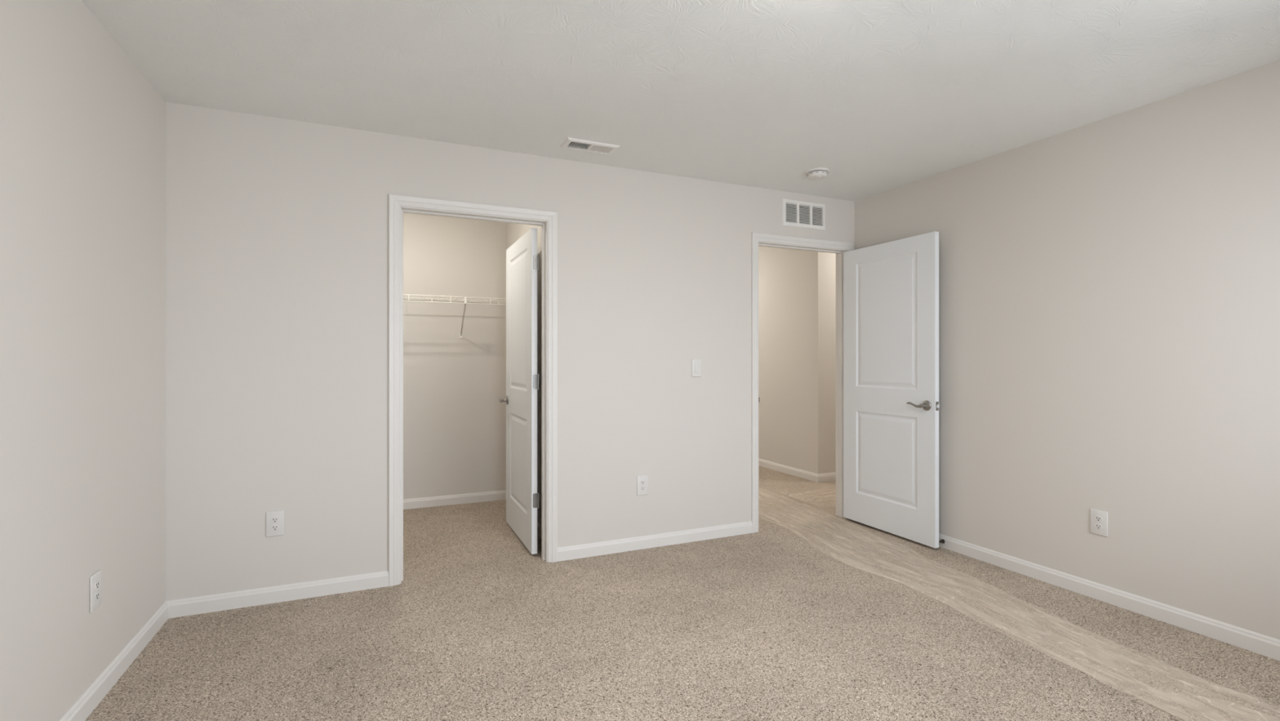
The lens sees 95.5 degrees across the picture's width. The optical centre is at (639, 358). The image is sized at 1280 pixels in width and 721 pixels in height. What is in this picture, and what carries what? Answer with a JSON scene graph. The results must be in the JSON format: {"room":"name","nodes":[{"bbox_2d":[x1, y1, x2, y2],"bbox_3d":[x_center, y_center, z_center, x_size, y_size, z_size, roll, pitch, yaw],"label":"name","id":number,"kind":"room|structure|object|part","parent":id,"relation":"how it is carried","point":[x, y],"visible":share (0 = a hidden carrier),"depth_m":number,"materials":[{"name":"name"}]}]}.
{"room":"empty bedroom","nodes":[
{"label":"empty bedroom","id":0,"kind":"room"},
{"bbox_2d":[0,0,165,720],"bbox_3d":[-1.840,0.013,1.706,0.115,2.460,5.845,0,0,-24],"label":"wall","id":1,"kind":"structure","parent":0,"point":[82,129],"depth_m":1.93,"materials":[{"name":"beige paint"}]},
{"bbox_2d":[89,569,101,612],"bbox_3d":[-1.932,0.823,2.065,0.009,0.126,0.079,0,0,-24],"label":"electrical outlet","id":2,"kind":"object","parent":1,"relation":"attached to","point":[95,579],"visible":1,"depth_m":2.06,"materials":[{"name":"white plastic"}]},
{"bbox_2d":[94,591,99,600],"bbox_3d":[-1.930,0.843,2.066,0.002,0.027,0.033,0,0,-24],"label":"receptacle","id":3,"kind":"object","parent":2,"relation":"attached to","point":[96,593],"depth_m":2.07,"materials":[{"name":"white plastic"}]},
{"bbox_2d":[94,580,99,590],"bbox_3d":[-1.930,0.804,2.066,0.002,0.027,0.033,0,0,-24],"label":"receptacle","id":4,"kind":"object","parent":2,"relation":"attached to","point":[96,582],"depth_m":2.07,"materials":[{"name":"white plastic"}]},
{"bbox_2d":[59,600,168,720],"bbox_3d":[-1.436,1.185,0.960,0.014,0.084,3.925,0,0,-24],"label":"baseboard","id":5,"kind":"structure","parent":1,"relation":"attached to","point":[82,708],"depth_m":2.20,"materials":[{"name":"white paint"}]},
{"bbox_2d":[403,213,506,498],"bbox_3d":[-1.785,0.013,4.868,1.540,2.460,0.115,0,0,-24],"label":"wall","id":6,"kind":"structure","parent":0,"point":[455,417],"depth_m":4.90,"materials":[{"name":"beige paint"}]},
{"bbox_2d":[403,489,506,509],"bbox_3d":[-1.759,1.185,4.809,1.310,0.084,0.014,0,0,-24],"label":"baseboard","id":7,"kind":"structure","parent":6,"relation":"attached to","point":[414,503],"depth_m":4.89,"materials":[{"name":"white paint"}]},
{"bbox_2d":[403,293,506,337],"bbox_3d":[-1.698,-0.339,4.672,1.302,0.320,0.313,0,0,-24],"label":"wire shelf","id":8,"kind":"object","parent":6,"relation":"attached to","point":[465,299],"visible":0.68,"depth_m":4.72,"materials":[{"name":"white metal"}]},
{"bbox_3d":[-1.707,-0.489,4.692,1.302,0.006,0.006,0,0,-24],"label":"support rail","id":9,"kind":"part","parent":8,"relation":"part of","materials":[{"name":"white plastic"}]},
{"bbox_3d":[-1.636,-0.447,4.534,1.302,0.006,0.006,0,0,-24],"label":"rail","id":10,"kind":"part","parent":8,"relation":"part of","materials":[{"name":"white plastic"}]},
{"bbox_3d":[-1.637,-0.494,4.536,1.302,0.006,0.006,0,0,-24],"label":"rail","id":11,"kind":"part","parent":8,"relation":"part of","materials":[{"name":"white plastic"}]},
{"bbox_3d":[-1.758,-0.489,4.808,1.302,0.006,0.006,0,0,-24],"label":"rail","id":12,"kind":"part","parent":8,"relation":"part of","materials":[{"name":"white plastic"}]},
{"bbox_2d":[165,102,854,600],"bbox_3d":[0.668,0.013,4.112,6.657,2.460,0.115,0,0,-24],"label":"wall","id":13,"kind":"structure","parent":0,"point":[277,229],"depth_m":3.10,"materials":[{"name":"beige paint"}]},
{"bbox_2d":[266,510,284,537],"bbox_3d":[-1.837,0.828,2.926,0.079,0.126,0.009,0,0,-24],"label":"electrical outlet","id":14,"kind":"object","parent":13,"relation":"attached to","point":[274,519],"visible":1,"depth_m":2.92,"materials":[{"name":"white plastic"}]},
{"bbox_2d":[271,524,279,530],"bbox_3d":[-1.836,0.848,2.923,0.033,0.027,0.002,0,0,-24],"label":"receptacle","id":15,"kind":"object","parent":14,"relation":"attached to","point":[273,527],"depth_m":2.92,"materials":[{"name":"white plastic"}]},
{"bbox_2d":[271,516,279,522],"bbox_3d":[-1.836,0.809,2.923,0.033,0.027,0.002,0,0,-24],"label":"receptacle","id":16,"kind":"object","parent":14,"relation":"attached to","point":[273,519],"depth_m":2.92,"materials":[{"name":"white plastic"}]},
{"bbox_2d":[166,570,388,617],"bbox_3d":[-1.798,1.185,2.940,0.968,0.084,0.014,0,0,-24],"label":"baseboard","id":17,"kind":"structure","parent":13,"relation":"attached to","point":[272,594],"depth_m":2.92,"materials":[{"name":"white paint"}]},
{"bbox_2d":[388,193,557,586],"bbox_3d":[-0.952,0.169,3.380,0.936,2.117,0.132,0,0,-24],"label":"trim","id":18,"kind":"structure","parent":13,"relation":"attached to","point":[398,205],"depth_m":3.28,"materials":[{"name":"white paint"}]},
{"bbox_2d":[499,227,539,554],"bbox_3d":[-0.817,0.198,3.967,0.159,2.019,0.824,0,0,-24],"label":"door","id":19,"kind":"structure","parent":13,"relation":"in","point":[522,260],"depth_m":3.83,"materials":[{"name":"white paint"}]},
{"bbox_3d":[-0.999,0.302,4.258,0.059,0.065,0.065,0,0,-24],"label":"handle","id":20,"kind":"part","parent":19,"relation":"part of","materials":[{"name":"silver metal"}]},
{"bbox_3d":[-0.648,0.876,3.601,0.032,0.089,0.002,0,0,-24],"label":"hinge plate","id":21,"kind":"part","parent":19,"relation":"part of","materials":[{"name":"metal"}]},
{"bbox_3d":[-0.648,0.140,3.601,0.032,0.089,0.002,0,0,-24],"label":"hinge plate","id":22,"kind":"part","parent":19,"relation":"part of","materials":[{"name":"metal"}]},
{"bbox_3d":[-0.648,-0.599,3.601,0.032,0.089,0.002,0,0,-24],"label":"hinge plate","id":23,"kind":"part","parent":19,"relation":"part of","materials":[{"name":"metal"}]},
{"bbox_2d":[636,475,648,495],"bbox_3d":[0.017,0.815,3.754,0.079,0.126,0.009,0,0,-24],"label":"electrical outlet","id":24,"kind":"object","parent":13,"relation":"attached to","point":[642,481],"visible":1,"depth_m":3.75,"materials":[{"name":"white plastic"}]},
{"bbox_2d":[557,520,752,561],"bbox_3d":[0.143,1.185,3.807,1.413,0.084,0.014,0,0,-24],"label":"baseboard","id":25,"kind":"structure","parent":13,"relation":"attached to","point":[595,548],"depth_m":3.77,"materials":[{"name":"white paint"}]},
{"bbox_2d":[691,359,701,377],"bbox_3d":[0.383,0.059,3.915,0.073,0.120,0.013,0,0,-24],"label":"light switch","id":26,"kind":"object","parent":13,"relation":"attached to","point":[695,363],"visible":1,"depth_m":3.91,"materials":[{"name":"white plastic"}]},
{"bbox_2d":[751,231,853,533],"bbox_3d":[1.190,0.167,4.345,0.936,2.120,0.148,0,0,-24],"label":"trim","id":27,"kind":"structure","parent":13,"relation":"attached to","point":[760,239],"depth_m":4.25,"materials":[{"name":"white paint"}]},
{"bbox_2d":[782,198,825,230],"bbox_3d":[1.194,-1.066,4.332,0.394,0.195,0.104,0,0,-24],"label":"air vent","id":28,"kind":"object","parent":13,"relation":"in","point":[795,213],"visible":0.99,"depth_m":4.30,"materials":[{"name":"white metal"}]},
{"bbox_2d":[843,231,939,547],"bbox_3d":[1.734,0.196,4.077,0.159,2.019,0.824,0,0,-24],"label":"door","id":29,"kind":"structure","parent":13,"relation":"in","point":[891,406],"depth_m":4.01,"materials":[{"name":"white paint"}]},
{"bbox_3d":[1.786,0.298,3.793,0.022,0.034,0.128,0,0,-24],"label":"lever","id":30,"kind":"part","parent":29,"relation":"part of","materials":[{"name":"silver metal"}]},
{"bbox_3d":[1.829,0.300,3.749,0.059,0.065,0.065,0,0,-24],"label":"handle","id":31,"kind":"part","parent":29,"relation":"part of","materials":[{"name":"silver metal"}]},
{"bbox_2d":[506,222,542,525],"bbox_3d":[-0.790,0.013,4.387,0.115,2.460,1.575,0,0,-24],"label":"wall","id":32,"kind":"structure","parent":0,"point":[514,231],"depth_m":4.05,"materials":[{"name":"beige paint"}]},
{"bbox_2d":[505,492,542,539],"bbox_3d":[-0.849,1.185,4.360,0.014,0.084,1.575,0,0,-24],"label":"baseboard","id":33,"kind":"structure","parent":32,"relation":"attached to","point":[539,526],"depth_m":3.99,"materials":[{"name":"white paint"}]},
{"bbox_2d":[80,0,1279,201],"bbox_3d":[0.762,-1.367,3.900,6.657,0.300,7.730,0,0,-24],"label":"ceiling","id":34,"kind":"structure","parent":0,"point":[882,95],"depth_m":2.41,"materials":[{"name":"white paint"}]},
{"bbox_2d":[560,137,619,155],"bbox_3d":[-0.286,-1.276,3.323,0.308,0.141,0.151,0,0,-24],"label":"ceiling vent","id":35,"kind":"object","parent":34,"relation":"in","point":[593,147],"visible":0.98,"depth_m":3.31,"materials":[{"name":"white metal"}]},
{"bbox_2d":[804,167,829,180],"bbox_3d":[1.152,-1.194,3.773,0.152,0.046,0.152,0,0,-24],"label":"smoke detector","id":36,"kind":"object","parent":34,"relation":"attached to","point":[820,173],"visible":1,"depth_m":3.73,"materials":[{"name":"white plastic"}]},
{"bbox_2d":[84,465,1279,720],"bbox_3d":[0.762,1.273,3.900,6.657,0.100,7.730,0,0,-24],"label":"floor","id":37,"kind":"structure","parent":0,"point":[765,624],"depth_m":2.51,"materials":[{"name":"beige carpet"}]},
{"bbox_2d":[758,487,1277,720],"bbox_3d":[1.421,1.217,3.863,0.636,0.011,5.358,0,0,-19],"label":"film","id":38,"kind":"object","parent":37,"relation":"on","point":[1174,697],"visible":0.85,"depth_m":2.67,"materials":[{"name":"beige plastic"}]},
{"bbox_2d":[758,245,826,473],"bbox_3d":[1.327,-0.137,6.923,0.115,2.760,2.440,0,0,-24],"label":"wall","id":39,"kind":"structure","parent":0,"point":[793,283],"depth_m":6.14,"materials":[{"name":"beige paint"}]},
{"bbox_2d":[758,457,817,482],"bbox_3d":[1.271,1.185,6.890,0.014,0.084,2.454,0,0,-24],"label":"baseboard","id":40,"kind":"structure","parent":39,"relation":"attached to","point":[808,475],"depth_m":6.17,"materials":[{"name":"white paint"}]},
{"bbox_2d":[826,252,835,472],"bbox_3d":[2.496,-0.137,6.172,1.408,2.760,0.115,0,0,-24],"label":"wall","id":41,"kind":"structure","parent":0,"point":[831,257],"depth_m":5.86,"materials":[{"name":"beige paint"}]},
{"bbox_2d":[817,471,835,482],"bbox_3d":[2.464,1.185,6.087,1.537,0.084,0.014,0,0,-24],"label":"baseboard","id":42,"kind":"structure","parent":41,"relation":"attached to","point":[826,477],"depth_m":5.82,"materials":[{"name":"white paint"}]},
{"bbox_2d":[854,60,1279,639],"bbox_3d":[2.534,0.013,2.670,0.115,2.460,4.040,0,0,-24],"label":"wall","id":43,"kind":"structure","parent":0,"point":[1109,287],"depth_m":2.87,"materials":[{"name":"beige paint"}]},
{"bbox_2d":[1090,508,1107,537],"bbox_3d":[2.336,0.832,2.960,0.009,0.126,0.079,0,0,-24],"label":"electrical outlet","id":44,"kind":"object","parent":43,"relation":"attached to","point":[1099,518],"visible":1,"depth_m":2.96,"materials":[{"name":"white plastic"}]},
{"bbox_2d":[1094,523,1102,529],"bbox_3d":[2.334,0.852,2.959,0.002,0.027,0.033,0,0,-24],"label":"receptacle","id":45,"kind":"object","parent":44,"relation":"attached to","point":[1097,526],"depth_m":2.96,"materials":[{"name":"white plastic"}]},
{"bbox_2d":[1094,515,1102,521],"bbox_3d":[2.334,0.813,2.959,0.002,0.027,0.033,0,0,-24],"label":"receptacle","id":46,"kind":"object","parent":44,"relation":"attached to","point":[1097,518],"depth_m":2.96,"materials":[{"name":"white plastic"}]},
{"bbox_2d":[938,533,1279,660],"bbox_3d":[2.451,1.185,2.696,0.014,0.084,3.925,0,0,-24],"label":"baseboard","id":47,"kind":"structure","parent":43,"relation":"attached to","point":[1255,642],"depth_m":2.83,"materials":[{"name":"white paint"}]}
]}

